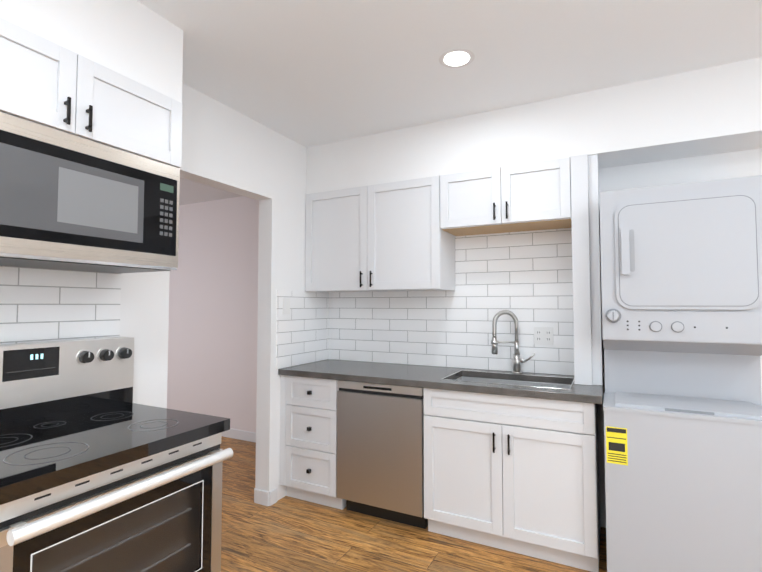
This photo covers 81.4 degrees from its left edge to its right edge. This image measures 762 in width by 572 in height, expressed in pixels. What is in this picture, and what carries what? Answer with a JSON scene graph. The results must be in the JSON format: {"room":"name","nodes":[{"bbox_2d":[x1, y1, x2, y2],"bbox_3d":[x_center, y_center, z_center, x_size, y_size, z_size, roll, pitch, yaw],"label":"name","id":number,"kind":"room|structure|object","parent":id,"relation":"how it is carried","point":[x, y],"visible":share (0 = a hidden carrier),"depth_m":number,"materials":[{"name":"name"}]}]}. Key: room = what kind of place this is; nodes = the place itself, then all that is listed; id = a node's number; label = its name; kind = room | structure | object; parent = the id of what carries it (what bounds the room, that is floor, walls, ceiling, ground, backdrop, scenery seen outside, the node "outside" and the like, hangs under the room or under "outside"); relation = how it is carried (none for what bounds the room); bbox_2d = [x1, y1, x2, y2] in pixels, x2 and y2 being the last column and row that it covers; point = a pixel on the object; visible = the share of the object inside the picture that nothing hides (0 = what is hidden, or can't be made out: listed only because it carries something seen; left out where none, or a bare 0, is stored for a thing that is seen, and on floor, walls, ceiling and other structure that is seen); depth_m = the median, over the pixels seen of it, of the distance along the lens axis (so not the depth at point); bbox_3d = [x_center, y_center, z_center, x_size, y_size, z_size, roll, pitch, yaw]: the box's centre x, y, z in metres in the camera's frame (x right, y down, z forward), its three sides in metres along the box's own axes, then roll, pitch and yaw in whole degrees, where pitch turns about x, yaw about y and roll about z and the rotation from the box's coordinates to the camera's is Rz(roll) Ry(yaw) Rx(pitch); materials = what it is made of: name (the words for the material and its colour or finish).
{"room":"kitchen","nodes":[
{"label":"kitchen","id":0,"kind":"room"},
{"bbox_2d":[167,177,258,488],"bbox_3d":[-0.974,0.241,2.923,0.004,2.500,2.460,-1,-3,27],"label":"wall","id":1,"kind":"structure","parent":0,"point":[213,324],"depth_m":2.77,"materials":[{"name":"white paint"}]},
{"bbox_2d":[221,428,255,442],"bbox_3d":[-3.022,1.547,5.316,5.880,0.095,0.015,-1,-3,27],"label":"baseboard","id":2,"kind":"structure","parent":1,"relation":"attached to","point":[232,433],"depth_m":4.49,"materials":[{"name":"white wood"}]},
{"bbox_2d":[120,83,327,500],"bbox_3d":[-1.494,0.142,1.777,0.120,2.600,4.400,-1,-3,27],"label":"wall","id":3,"kind":"structure","parent":0,"point":[226,148],"depth_m":2.98,"materials":[{"name":"white paint"}]},
{"bbox_2d":[0,17,182,167],"bbox_3d":[-1.253,-0.678,1.660,0.448,0.294,0.878,-1,-3,27],"label":"upper cabinet","id":4,"kind":"object","parent":3,"relation":"attached to","point":[46,83],"visible":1,"depth_m":1.59,"materials":[{"name":"white wood"}]},
{"bbox_2d":[0,112,179,272],"bbox_3d":[-1.239,-0.302,1.702,0.417,0.450,0.756,-1,-3,27],"label":"microwave","id":5,"kind":"object","parent":4,"relation":"attached to","point":[71,202],"visible":1,"depth_m":1.59,"materials":[{"name":"silver metal"}]},
{"bbox_2d":[0,266,328,368],"bbox_3d":[-1.153,0.232,2.298,0.008,0.735,3.140,-1,-3,27],"label":"tile backsplash","id":6,"kind":"structure","parent":3,"relation":"attached to","point":[40,305],"depth_m":1.97,"materials":[{"name":"white tile"}]},
{"bbox_2d":[254,488,276,503],"bbox_3d":[-0.650,1.470,3.516,0.016,0.095,1.016,-1,-3,27],"label":"baseboard","id":7,"kind":"structure","parent":3,"relation":"attached to","point":[264,498],"depth_m":3.04,"materials":[{"name":"white wood"}]},
{"bbox_2d":[220,436,606,571],"bbox_3d":[-1.993,1.490,2.150,10.840,0.060,4.950,-1,-3,27],"label":"floor","id":8,"kind":"structure","parent":0,"point":[287,534],"depth_m":2.54,"materials":[{"name":"wood"}]},
{"bbox_2d":[0,337,232,571],"bbox_3d":[-1.074,0.826,1.565,0.755,1.216,0.762,-1,-3,27],"label":"range","id":9,"kind":"object","parent":8,"relation":"on","point":[100,471],"visible":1,"depth_m":1.54,"materials":[{"name":"silver metal"}]},
{"bbox_2d":[279,375,345,509],"bbox_3d":[-0.369,1.070,3.277,0.473,0.874,0.633,-1,-3,27],"label":"base cabinet","id":10,"kind":"object","parent":8,"relation":"on","point":[308,438],"visible":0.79,"depth_m":3.02,"materials":[{"name":"white wood"}]},
{"bbox_2d":[337,380,427,528],"bbox_3d":[0.113,1.061,3.030,0.598,0.871,0.595,-1,-3,27],"label":"dishwasher","id":11,"kind":"object","parent":8,"relation":"on","point":[380,450],"visible":0.79,"depth_m":2.76,"materials":[{"name":"silver metal"}]},
{"bbox_2d":[423,388,600,571],"bbox_3d":[0.795,1.045,2.678,0.927,0.874,0.637,-1,-3,27],"label":"base cabinet","id":12,"kind":"object","parent":8,"relation":"on","point":[516,474],"visible":0.92,"depth_m":2.40,"materials":[{"name":"white wood"}]},
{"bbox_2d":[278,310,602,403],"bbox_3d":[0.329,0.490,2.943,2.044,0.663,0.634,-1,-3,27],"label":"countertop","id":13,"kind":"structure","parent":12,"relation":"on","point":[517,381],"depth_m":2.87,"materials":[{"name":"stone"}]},
{"bbox_2d":[442,370,573,389],"bbox_3d":[0.781,0.689,2.706,0.734,0.246,0.424,-1,-3,27],"label":"sink basin","id":14,"kind":"object","parent":13,"relation":"in","point":[515,378],"depth_m":2.86,"materials":[{"name":"silver metal"}]},
{"bbox_2d":[491,310,534,373],"bbox_3d":[0.869,0.367,2.912,0.268,0.418,0.151,-1,-3,27],"label":"faucet","id":15,"kind":"object","parent":13,"relation":"on","point":[517,360],"depth_m":2.92,"materials":[{"name":"silver metal"}]},
{"bbox_2d":[570,154,602,384],"bbox_3d":[1.242,-0.093,2.668,0.143,1.314,0.335,-1,-3,27],"label":"partition panel","id":16,"kind":"object","parent":13,"relation":"on","point":[587,299],"visible":1,"depth_m":2.53,"materials":[{"name":"white"}]},
{"bbox_2d":[599,175,761,571],"bbox_3d":[1.523,0.489,2.267,0.688,1.948,0.689,-1,-3,27],"label":"dryer","id":17,"kind":"object","parent":8,"relation":"on","point":[681,276],"visible":1,"depth_m":2.05,"materials":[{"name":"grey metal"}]},
{"bbox_2d":[137,0,761,205],"bbox_3d":[-1.993,-1.128,2.261,10.840,0.180,4.950,-1,-3,27],"label":"ceiling","id":18,"kind":"structure","parent":0,"point":[308,73],"depth_m":2.17,"materials":[{"name":"white paint"}]},
{"bbox_2d":[0,0,182,102],"bbox_3d":[-1.507,-1.014,1.225,0.405,0.337,1.920,-1,-3,27],"label":"ceiling soffit","id":19,"kind":"structure","parent":18,"relation":"attached to","point":[138,42],"depth_m":1.72,"materials":[{"name":"white paint"}]},
{"bbox_2d":[439,49,474,67],"bbox_3d":[0.379,-1.137,2.220,0.176,0.002,0.176,-1,-3,27],"label":"recessed light","id":20,"kind":"object","parent":18,"relation":"in","point":[458,58],"visible":1,"depth_m":2.21,"materials":[{"name":"white plastic"}]},
{"bbox_2d":[306,57,761,193],"bbox_3d":[1.537,-0.940,2.562,4.600,0.370,0.320,-1,-3,27],"label":"wall","id":21,"kind":"structure","parent":18,"relation":"attached to","point":[708,111],"depth_m":2.60,"materials":[{"name":"white paint"}]},
{"bbox_2d":[332,148,761,527],"bbox_3d":[1.627,0.187,2.822,4.720,2.600,0.310,-1,-3,27],"label":"wall","id":22,"kind":"structure","parent":0,"point":[738,164],"depth_m":2.64,"materials":[{"name":"white paint"}]},
{"bbox_2d":[305,176,454,291],"bbox_3d":[-0.030,-0.342,3.316,1.097,0.759,0.363,-1,-3,27],"label":"upper cabinet","id":23,"kind":"object","parent":22,"relation":"attached to","point":[390,237],"visible":0.98,"depth_m":3.15,"materials":[{"name":"white wood"}]},
{"bbox_2d":[329,228,573,375],"bbox_3d":[0.407,0.111,3.272,1.900,0.959,0.008,-1,-3,27],"label":"tile backsplash","id":24,"kind":"structure","parent":22,"relation":"attached to","point":[525,278],"depth_m":3.12,"materials":[{"name":"white tile"}]},
{"bbox_2d":[534,327,552,344],"bbox_3d":[1.069,0.328,2.914,0.120,0.117,0.008,-1,-3,27],"label":"electrical outlet plate","id":25,"kind":"object","parent":24,"relation":"attached to","point":[543,335],"visible":1,"depth_m":2.91,"materials":[{"name":"white plastic"}]},
{"bbox_2d":[440,157,571,235],"bbox_3d":[0.816,-0.558,2.892,0.799,0.364,0.363,-1,-3,27],"label":"upper cabinet","id":26,"kind":"object","parent":22,"relation":"attached to","point":[533,196],"visible":0.92,"depth_m":2.75,"materials":[{"name":"white painted wood"},{"name":"raw wood underside"},{"name":"black metal handles"}]}
]}

